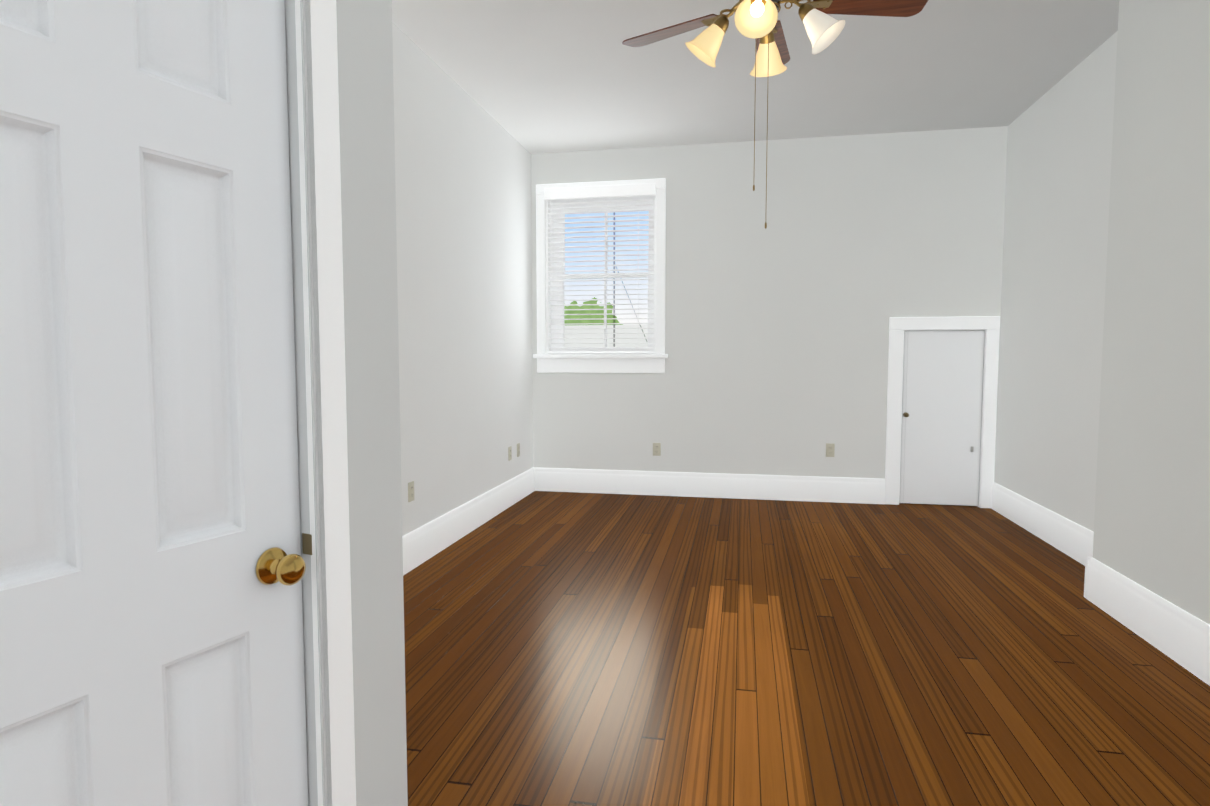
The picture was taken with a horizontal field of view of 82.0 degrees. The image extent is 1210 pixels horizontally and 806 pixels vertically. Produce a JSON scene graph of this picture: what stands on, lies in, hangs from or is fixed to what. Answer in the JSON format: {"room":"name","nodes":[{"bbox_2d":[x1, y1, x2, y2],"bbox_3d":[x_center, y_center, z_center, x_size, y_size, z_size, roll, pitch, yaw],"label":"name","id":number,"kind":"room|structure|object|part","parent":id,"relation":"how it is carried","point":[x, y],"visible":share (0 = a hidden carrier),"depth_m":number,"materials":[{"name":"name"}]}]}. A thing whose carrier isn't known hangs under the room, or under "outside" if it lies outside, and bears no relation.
{"room":"empty bedroom","nodes":[
{"label":"empty bedroom","id":0,"kind":"room"},
{"bbox_2d":[336,0,407,805],"bbox_3d":[-1.234,-0.291,0.078,0.120,3.030,3.278,2,4,26],"label":"wall","id":1,"kind":"structure","parent":0,"point":[366,121],"depth_m":1.45,"materials":[{"name":"paint"}]},
{"bbox_2d":[0,0,307,805],"bbox_3d":[-0.714,0.168,1.037,0.103,1.967,0.645,2,4,26],"label":"closet door","id":2,"kind":"structure","parent":1,"relation":"in","point":[152,567],"depth_m":1.08,"materials":[{"name":"paint"}]},
{"bbox_3d":[-0.585,0.302,1.270,0.068,0.068,0.068,2,4,26],"label":"knob","id":3,"kind":"part","parent":2,"relation":"part of","materials":[{"name":"gold metal"}]},
{"bbox_2d":[302,533,311,554],"bbox_3d":[-0.572,0.271,1.337,0.026,0.040,0.002,2,4,26],"label":"strike plate","id":4,"kind":"object","parent":1,"relation":"attached to","point":[306,543],"visible":1,"depth_m":1.34,"materials":[{"name":"gold metal"}]},
{"bbox_2d":[284,0,355,805],"bbox_3d":[-0.756,0.157,1.057,0.140,2.005,0.691,2,4,26],"label":"door frame","id":5,"kind":"structure","parent":1,"relation":"attached to","point":[293,131],"depth_m":1.32,"materials":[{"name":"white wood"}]},
{"bbox_2d":[392,22,532,535],"bbox_3d":[-1.501,-0.451,2.459,0.150,3.030,7.890,1,4,11],"label":"wall","id":6,"kind":"structure","parent":0,"point":[463,214],"depth_m":4.64,"materials":[{"name":"paint"}]},
{"bbox_2d":[408,481,413,501],"bbox_3d":[-1.122,0.513,4.032,0.009,0.114,0.070,1,4,11],"label":"electrical outlet","id":7,"kind":"object","parent":6,"relation":"attached to","point":[411,484],"depth_m":4.02,"materials":[{"name":"beige plastic"}]},
{"bbox_2d":[402,467,534,575],"bbox_3d":[-1.086,0.844,4.201,0.022,0.213,4.490,1,4,11],"label":"baseboard","id":8,"kind":"structure","parent":6,"relation":"attached to","point":[426,542],"depth_m":4.71,"materials":[{"name":"paint"}]},
{"bbox_2d":[508,446,511,460],"bbox_3d":[-0.782,0.417,5.742,0.009,0.114,0.070,1,4,11],"label":"electrical outlet","id":9,"kind":"object","parent":6,"relation":"attached to","point":[509,448],"depth_m":5.73,"materials":[{"name":"beige plastic"}]},
{"bbox_2d":[517,443,519,456],"bbox_3d":[-0.740,0.402,5.957,0.009,0.114,0.070,1,4,11],"label":"electrical outlet","id":10,"kind":"object","parent":6,"relation":"attached to","point":[518,445],"depth_m":5.95,"materials":[{"name":"beige plastic"}]},
{"bbox_2d":[392,0,1118,153],"bbox_3d":[1.216,-1.981,1.894,6.000,0.100,8.040,1,4,11],"label":"ceiling","id":11,"kind":"structure","parent":0,"point":[541,76],"depth_m":4.36,"materials":[{"name":"paint"}]},
{"bbox_2d":[622,0,927,228],"bbox_3d":[0.672,-1.358,2.895,1.287,1.278,1.269,1,4,11],"label":"fan","id":12,"kind":"object","parent":11,"relation":"hanging from","point":[758,22],"visible":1,"depth_m":2.88,"materials":[{"name":"wood"},{"name":"antique brass"},{"name":"frosted glass"}]},
{"bbox_3d":[0.423,-1.505,2.933,0.166,0.169,0.159,1,4,11],"label":"lamp shade","id":13,"kind":"part","parent":12,"relation":"part of","materials":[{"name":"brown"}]},
{"bbox_3d":[0.571,-1.485,2.632,0.159,0.169,0.166,1,4,11],"label":"lamp shade","id":14,"kind":"part","parent":12,"relation":"part of","materials":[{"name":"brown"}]},
{"bbox_3d":[0.581,-1.510,2.654,0.054,0.081,0.071,1,4,11],"label":"bulb","id":15,"kind":"part","parent":12,"relation":"part of","materials":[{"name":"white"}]},
{"bbox_3d":[0.724,-1.515,3.081,0.159,0.169,0.166,1,4,11],"label":"lamp shade","id":16,"kind":"part","parent":12,"relation":"part of","materials":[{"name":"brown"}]},
{"bbox_3d":[0.873,-1.495,2.780,0.166,0.169,0.159,1,4,11],"label":"lamp shade","id":17,"kind":"part","parent":12,"relation":"part of","materials":[{"name":"white glass"}]},
{"bbox_2d":[531,126,1007,478],"bbox_3d":[1.262,-0.688,6.002,4.190,3.030,0.150,1,4,11],"label":"wall","id":18,"kind":"structure","parent":0,"point":[776,342],"depth_m":5.87,"materials":[{"name":"paint"}]},
{"bbox_2d":[533,354,667,357],"bbox_3d":[-0.035,-0.421,6.247,1.210,0.036,0.210,1,4,11],"label":"window sill","id":19,"kind":"structure","parent":18,"relation":"attached to","point":[600,355],"depth_m":6.14,"materials":[{"name":"paint"}]},
{"bbox_2d":[536,178,665,372],"bbox_3d":[-0.031,-1.108,6.222,1.160,1.674,0.180,1,4,11],"label":"window","id":20,"kind":"structure","parent":18,"relation":"in","point":[608,287],"depth_m":6.24,"materials":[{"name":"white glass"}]},
{"bbox_2d":[544,183,655,353],"bbox_3d":[-0.043,-1.168,6.154,0.988,1.457,0.106,1,4,11],"label":"window blinds","id":21,"kind":"object","parent":20,"relation":"attached to","point":[608,191],"visible":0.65,"depth_m":6.15,"materials":[{"name":"white plastic"}]},
{"bbox_3d":[-0.020,-1.157,6.272,0.954,1.430,0.071,1,4,11],"label":"window sashes","id":22,"kind":"part","parent":20,"relation":"part of","materials":[{"name":"white wood"}]},
{"bbox_2d":[653,443,660,455],"bbox_3d":[0.457,0.409,6.154,0.070,0.114,0.009,1,4,11],"label":"electrical outlet","id":23,"kind":"object","parent":18,"relation":"attached to","point":[656,446],"depth_m":6.15,"materials":[{"name":"beige plastic"}]},
{"bbox_2d":[534,467,884,503],"bbox_3d":[0.835,0.718,6.093,3.053,0.213,0.022,1,4,11],"label":"baseboard","id":24,"kind":"structure","parent":18,"relation":"attached to","point":[788,488],"depth_m":6.06,"materials":[{"name":"paint"}]},
{"bbox_2d":[826,443,834,456],"bbox_3d":[1.899,0.398,5.867,0.070,0.114,0.009,1,4,11],"label":"electrical outlet","id":25,"kind":"object","parent":18,"relation":"attached to","point":[830,448],"depth_m":5.86,"materials":[{"name":"beige plastic"}]},
{"bbox_2d":[899,330,984,505],"bbox_3d":[2.755,0.123,5.709,0.609,1.427,0.037,1,4,11],"label":"access door","id":26,"kind":"structure","parent":18,"relation":"in","point":[942,391],"depth_m":5.69,"materials":[{"name":"paint"}]},
{"bbox_2d":[885,316,999,507],"bbox_3d":[2.753,0.071,5.745,0.828,1.549,0.173,1,4,11],"label":"door frame","id":27,"kind":"structure","parent":18,"relation":"attached to","point":[990,325],"depth_m":5.64,"materials":[{"name":"paint"}]},
{"bbox_2d":[403,491,1209,805],"bbox_3d":[1.216,1.142,2.103,6.000,0.100,8.040,1,4,11],"label":"floor","id":28,"kind":"structure","parent":0,"point":[581,649],"depth_m":2.75,"materials":[{"name":"brown wood"}]},
{"bbox_2d":[994,31,1117,531],"bbox_3d":[3.014,-0.584,4.455,0.150,3.030,2.210,1,4,11],"label":"wall","id":29,"kind":"structure","parent":0,"point":[1058,172],"depth_m":4.54,"materials":[{"name":"paint"}]},
{"bbox_2d":[991,482,1093,565],"bbox_3d":[2.930,0.820,4.566,0.022,0.213,2.210,1,4,11],"label":"baseboard","id":30,"kind":"structure","parent":29,"relation":"attached to","point":[1071,539],"depth_m":4.63,"materials":[{"name":"paint"}]},
{"bbox_2d":[1084,557,1090,597],"bbox_3d":[2.590,0.890,3.521,0.282,0.213,0.022,1,4,11],"label":"baseboard","id":31,"kind":"structure","parent":29,"relation":"attached to","point":[1086,565],"depth_m":3.55,"materials":[{"name":"paint"}]},
{"bbox_2d":[1093,0,1209,624],"bbox_3d":[2.479,-0.448,2.426,0.410,3.030,1.989,1,4,11],"label":"wall block","id":32,"kind":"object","parent":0,"point":[1152,518],"visible":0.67,"depth_m":2.99,"materials":[{"name":"paint"}]},
{"bbox_2d":[1086,557,1209,685],"bbox_3d":[2.267,0.954,2.562,0.022,0.213,1.990,1,4,11],"label":"baseboard","id":33,"kind":"structure","parent":32,"relation":"attached to","point":[1178,635],"depth_m":2.97,"materials":[{"name":"paint"}]}
]}

